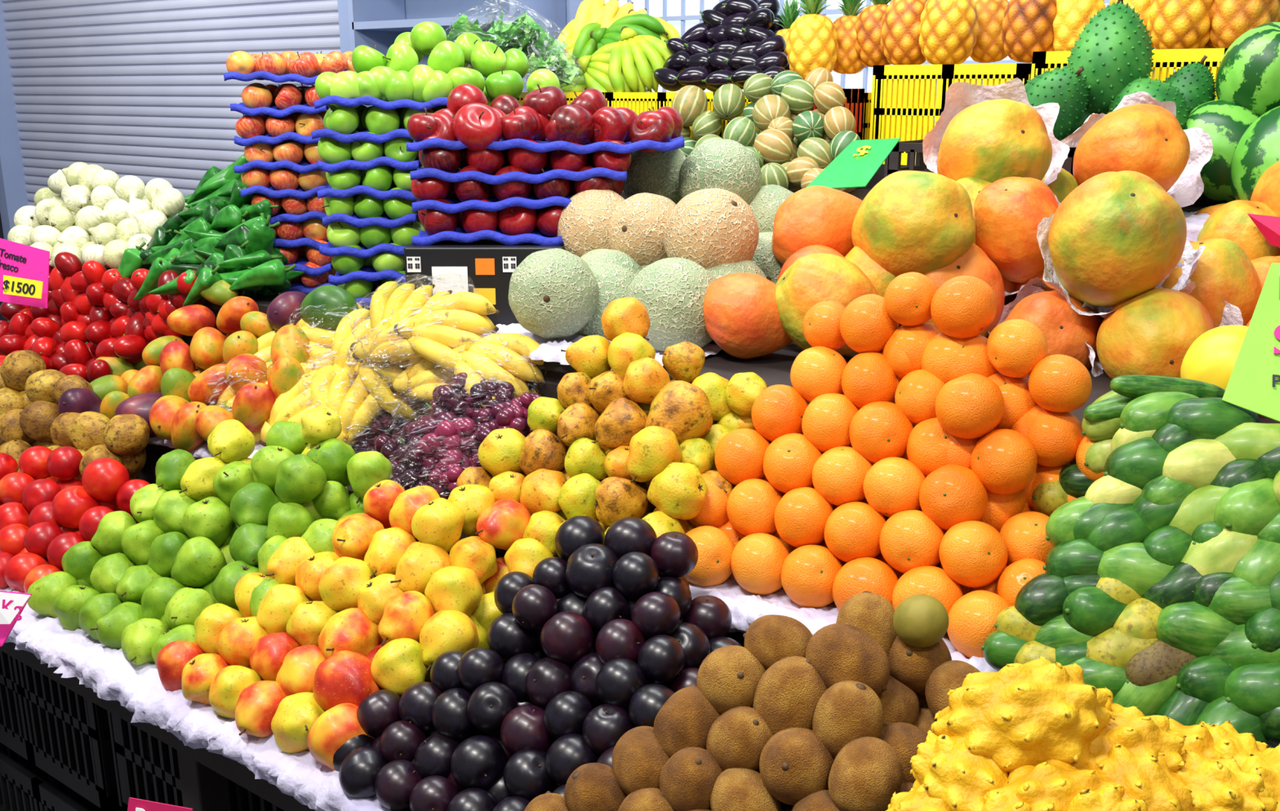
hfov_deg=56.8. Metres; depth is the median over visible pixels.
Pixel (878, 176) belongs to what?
shelf board
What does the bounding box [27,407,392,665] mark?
limes
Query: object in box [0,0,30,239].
wall
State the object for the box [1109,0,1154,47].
pineapple
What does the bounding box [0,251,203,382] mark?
tomatoes
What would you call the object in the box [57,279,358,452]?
mangoes
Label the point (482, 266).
print
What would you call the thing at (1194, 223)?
lining
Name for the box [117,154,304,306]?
pile
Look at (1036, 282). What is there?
wrap
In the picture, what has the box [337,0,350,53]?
pillar
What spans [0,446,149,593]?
tomatoes
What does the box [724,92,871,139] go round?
crate
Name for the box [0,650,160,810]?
crate
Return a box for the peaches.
[155,480,554,770]
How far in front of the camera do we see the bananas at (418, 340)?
2.08 m
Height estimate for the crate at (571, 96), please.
0.170 m
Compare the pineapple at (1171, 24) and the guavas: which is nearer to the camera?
the guavas
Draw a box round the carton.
[404,239,564,325]
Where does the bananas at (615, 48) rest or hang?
in the crate at (571, 96)
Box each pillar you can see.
[0,213,6,320]
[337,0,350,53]
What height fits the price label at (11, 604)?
0.047 m
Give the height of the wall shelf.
1.200 m
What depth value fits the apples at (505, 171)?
2.20 m
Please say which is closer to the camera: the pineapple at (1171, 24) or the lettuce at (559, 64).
the pineapple at (1171, 24)
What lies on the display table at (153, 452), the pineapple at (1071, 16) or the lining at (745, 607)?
the lining at (745, 607)
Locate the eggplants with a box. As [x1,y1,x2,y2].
[652,0,790,92]
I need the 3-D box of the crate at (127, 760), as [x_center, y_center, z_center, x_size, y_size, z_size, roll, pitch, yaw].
[-0.608,0.602,1.927,0.542,0.280,0.222,11,19,35]
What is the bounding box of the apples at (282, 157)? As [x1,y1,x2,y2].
[223,50,356,292]
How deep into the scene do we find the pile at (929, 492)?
1.47 m
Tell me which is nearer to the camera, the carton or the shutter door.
the carton
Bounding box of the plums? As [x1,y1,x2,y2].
[333,515,742,810]
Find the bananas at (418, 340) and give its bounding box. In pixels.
[207,275,545,451]
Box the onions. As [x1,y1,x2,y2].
[7,161,187,269]
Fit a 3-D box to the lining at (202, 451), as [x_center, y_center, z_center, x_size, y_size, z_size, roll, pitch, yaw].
[-0.807,0.058,2.267,0.700,0.045,0.169,11,19,35]
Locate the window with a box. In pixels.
[604,0,1175,92]
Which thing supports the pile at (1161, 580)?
on the lining at (745, 607)
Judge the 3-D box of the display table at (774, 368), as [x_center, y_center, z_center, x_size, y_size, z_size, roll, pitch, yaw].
[0.365,0.445,2.262,4.500,1.170,0.830,11,19,35]
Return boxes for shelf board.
[859,164,1217,206]
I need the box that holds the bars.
[568,0,1155,120]
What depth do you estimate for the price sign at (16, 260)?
2.32 m
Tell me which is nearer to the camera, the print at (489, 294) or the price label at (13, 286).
the print at (489, 294)
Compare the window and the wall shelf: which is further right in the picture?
the window
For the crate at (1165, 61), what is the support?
on the shelf board
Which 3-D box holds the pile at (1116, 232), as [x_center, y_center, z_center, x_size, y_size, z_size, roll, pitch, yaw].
[0.705,-0.301,2.066,1.073,0.454,0.763,4,16,15]
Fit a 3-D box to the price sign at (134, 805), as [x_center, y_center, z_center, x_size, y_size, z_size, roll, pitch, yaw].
[-0.566,0.496,1.393,0.091,0.058,0.019,3,15,11]
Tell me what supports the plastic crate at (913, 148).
on the display table at (860, 193)
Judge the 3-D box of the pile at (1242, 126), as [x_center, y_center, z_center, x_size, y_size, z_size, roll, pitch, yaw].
[1.246,-0.562,2.335,0.336,0.368,0.508,11,19,35]
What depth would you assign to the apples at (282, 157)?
2.60 m
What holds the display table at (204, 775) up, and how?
on the floor
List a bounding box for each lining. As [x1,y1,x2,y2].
[0,586,391,810]
[147,436,356,464]
[482,323,721,370]
[554,555,1275,748]
[1182,210,1279,248]
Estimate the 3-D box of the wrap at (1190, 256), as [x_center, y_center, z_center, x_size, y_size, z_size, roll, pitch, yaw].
[0.745,-0.237,1.853,0.238,0.198,0.198,2,15,7]
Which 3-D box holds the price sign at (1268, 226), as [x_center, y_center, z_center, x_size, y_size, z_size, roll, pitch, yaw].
[1.068,-0.290,1.982,0.098,0.058,0.019,14,20,42]
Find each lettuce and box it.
[445,0,568,79]
[523,41,579,92]
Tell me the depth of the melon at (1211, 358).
1.58 m
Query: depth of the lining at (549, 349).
1.99 m
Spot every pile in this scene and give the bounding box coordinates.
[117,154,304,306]
[685,271,1104,658]
[702,98,1279,379]
[886,656,1279,810]
[981,374,1279,746]
[1182,22,1279,204]
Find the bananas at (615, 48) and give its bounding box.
[557,0,680,92]
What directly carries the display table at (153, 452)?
on the floor
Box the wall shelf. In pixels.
[347,0,565,106]
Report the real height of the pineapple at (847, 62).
0.248 m
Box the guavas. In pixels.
[456,297,767,556]
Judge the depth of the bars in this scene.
4.24 m
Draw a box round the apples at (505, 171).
[406,84,684,245]
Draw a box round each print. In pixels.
[473,288,495,304]
[475,258,494,275]
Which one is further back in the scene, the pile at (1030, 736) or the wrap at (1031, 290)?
the wrap at (1031, 290)
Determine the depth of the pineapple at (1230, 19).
2.45 m
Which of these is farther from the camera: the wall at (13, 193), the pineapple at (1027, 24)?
the wall at (13, 193)
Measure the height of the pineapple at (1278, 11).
0.275 m
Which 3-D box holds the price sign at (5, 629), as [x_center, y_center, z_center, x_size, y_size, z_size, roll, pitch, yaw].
[-0.933,0.319,1.722,0.113,0.105,0.038,7,17,24]
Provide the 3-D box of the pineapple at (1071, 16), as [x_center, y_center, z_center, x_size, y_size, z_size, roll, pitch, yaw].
[1.000,-0.932,2.701,0.137,0.275,0.137,-6,16,-21]
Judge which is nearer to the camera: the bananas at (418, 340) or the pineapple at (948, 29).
the bananas at (418, 340)
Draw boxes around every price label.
[0,592,31,624]
[2,275,43,298]
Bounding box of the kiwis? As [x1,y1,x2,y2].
[524,591,980,810]
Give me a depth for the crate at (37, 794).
2.28 m
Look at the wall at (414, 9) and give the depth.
5.02 m
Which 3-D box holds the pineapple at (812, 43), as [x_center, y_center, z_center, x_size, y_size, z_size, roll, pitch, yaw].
[0.451,-0.991,3.086,0.132,0.275,0.133,7,17,24]
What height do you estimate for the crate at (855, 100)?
0.240 m
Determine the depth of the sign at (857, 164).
2.27 m
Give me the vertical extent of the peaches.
0.298 m
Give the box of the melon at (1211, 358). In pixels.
[1180,324,1248,390]
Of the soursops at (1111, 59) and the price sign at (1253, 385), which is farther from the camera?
the soursops at (1111, 59)
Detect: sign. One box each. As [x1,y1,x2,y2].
[0,238,49,308]
[0,591,31,647]
[127,797,192,810]
[805,137,900,188]
[1222,262,1279,422]
[1247,213,1279,247]
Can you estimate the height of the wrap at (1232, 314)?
0.220 m
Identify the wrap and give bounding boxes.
[922,77,1069,185]
[987,284,1057,334]
[1004,193,1060,297]
[1036,213,1205,318]
[1060,91,1213,207]
[1081,261,1243,377]
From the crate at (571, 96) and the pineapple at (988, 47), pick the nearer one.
the pineapple at (988, 47)
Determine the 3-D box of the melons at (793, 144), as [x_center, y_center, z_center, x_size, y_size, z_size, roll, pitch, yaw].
[0.249,-0.669,2.875,0.712,0.293,0.439,11,19,35]
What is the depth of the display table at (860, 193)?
2.75 m
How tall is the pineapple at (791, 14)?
0.220 m
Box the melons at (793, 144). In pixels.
[671,66,860,193]
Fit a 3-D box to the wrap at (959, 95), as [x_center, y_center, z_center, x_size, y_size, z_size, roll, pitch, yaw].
[0.655,-0.476,2.190,0.261,0.254,0.152,3,15,12]
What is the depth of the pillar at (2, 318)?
7.61 m
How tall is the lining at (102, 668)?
0.059 m
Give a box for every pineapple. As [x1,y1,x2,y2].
[775,0,801,53]
[786,0,838,79]
[832,0,868,74]
[854,0,891,66]
[880,0,928,64]
[919,0,978,64]
[969,0,1008,62]
[1000,0,1057,62]
[1052,0,1106,51]
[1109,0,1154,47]
[1146,0,1213,48]
[1203,39,1215,48]
[1209,0,1279,48]
[1277,0,1279,22]
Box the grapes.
[351,371,541,499]
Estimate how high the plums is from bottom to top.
0.317 m
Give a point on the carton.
(485, 268)
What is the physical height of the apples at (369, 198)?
0.569 m
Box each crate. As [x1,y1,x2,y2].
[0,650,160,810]
[0,742,120,810]
[0,745,68,810]
[106,711,284,810]
[516,92,604,106]
[604,92,724,140]
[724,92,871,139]
[810,88,864,188]
[869,62,1031,164]
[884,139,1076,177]
[1030,48,1227,100]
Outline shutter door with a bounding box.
[0,0,340,206]
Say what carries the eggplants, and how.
on the crate at (638, 102)
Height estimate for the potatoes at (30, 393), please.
0.319 m
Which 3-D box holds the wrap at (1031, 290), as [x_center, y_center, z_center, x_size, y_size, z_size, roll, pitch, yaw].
[0.673,-0.104,1.959,0.212,0.180,0.156,-3,15,-9]
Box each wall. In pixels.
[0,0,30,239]
[404,0,934,124]
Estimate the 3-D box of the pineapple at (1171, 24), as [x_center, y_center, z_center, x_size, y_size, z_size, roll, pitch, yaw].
[1.168,-0.900,2.527,0.140,0.289,0.138,5,16,18]
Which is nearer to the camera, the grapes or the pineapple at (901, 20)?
the grapes
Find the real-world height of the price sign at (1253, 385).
0.163 m
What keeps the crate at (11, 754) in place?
on the floor
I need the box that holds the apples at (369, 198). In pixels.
[311,21,559,307]
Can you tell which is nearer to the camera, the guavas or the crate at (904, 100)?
the guavas
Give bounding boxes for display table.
[0,642,410,810]
[6,266,1279,487]
[137,443,744,647]
[620,188,1207,213]
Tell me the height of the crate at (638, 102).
0.170 m
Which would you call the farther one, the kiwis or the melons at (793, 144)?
the melons at (793, 144)
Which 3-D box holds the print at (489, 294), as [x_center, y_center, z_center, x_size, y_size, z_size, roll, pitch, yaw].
[-0.286,-0.201,2.179,0.040,0.030,0.001,0,15,0]
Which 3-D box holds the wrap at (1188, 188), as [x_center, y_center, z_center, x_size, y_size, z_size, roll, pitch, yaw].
[0.935,-0.474,2.266,0.268,0.248,0.168,0,15,0]
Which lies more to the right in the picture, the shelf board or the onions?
the shelf board
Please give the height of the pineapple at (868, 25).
0.262 m
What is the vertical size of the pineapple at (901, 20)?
0.280 m
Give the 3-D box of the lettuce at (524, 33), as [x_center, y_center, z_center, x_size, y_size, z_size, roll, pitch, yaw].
[-0.419,-1.037,3.415,0.459,0.276,0.354,11,19,35]
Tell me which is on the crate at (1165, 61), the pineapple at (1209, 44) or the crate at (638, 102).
the pineapple at (1209, 44)

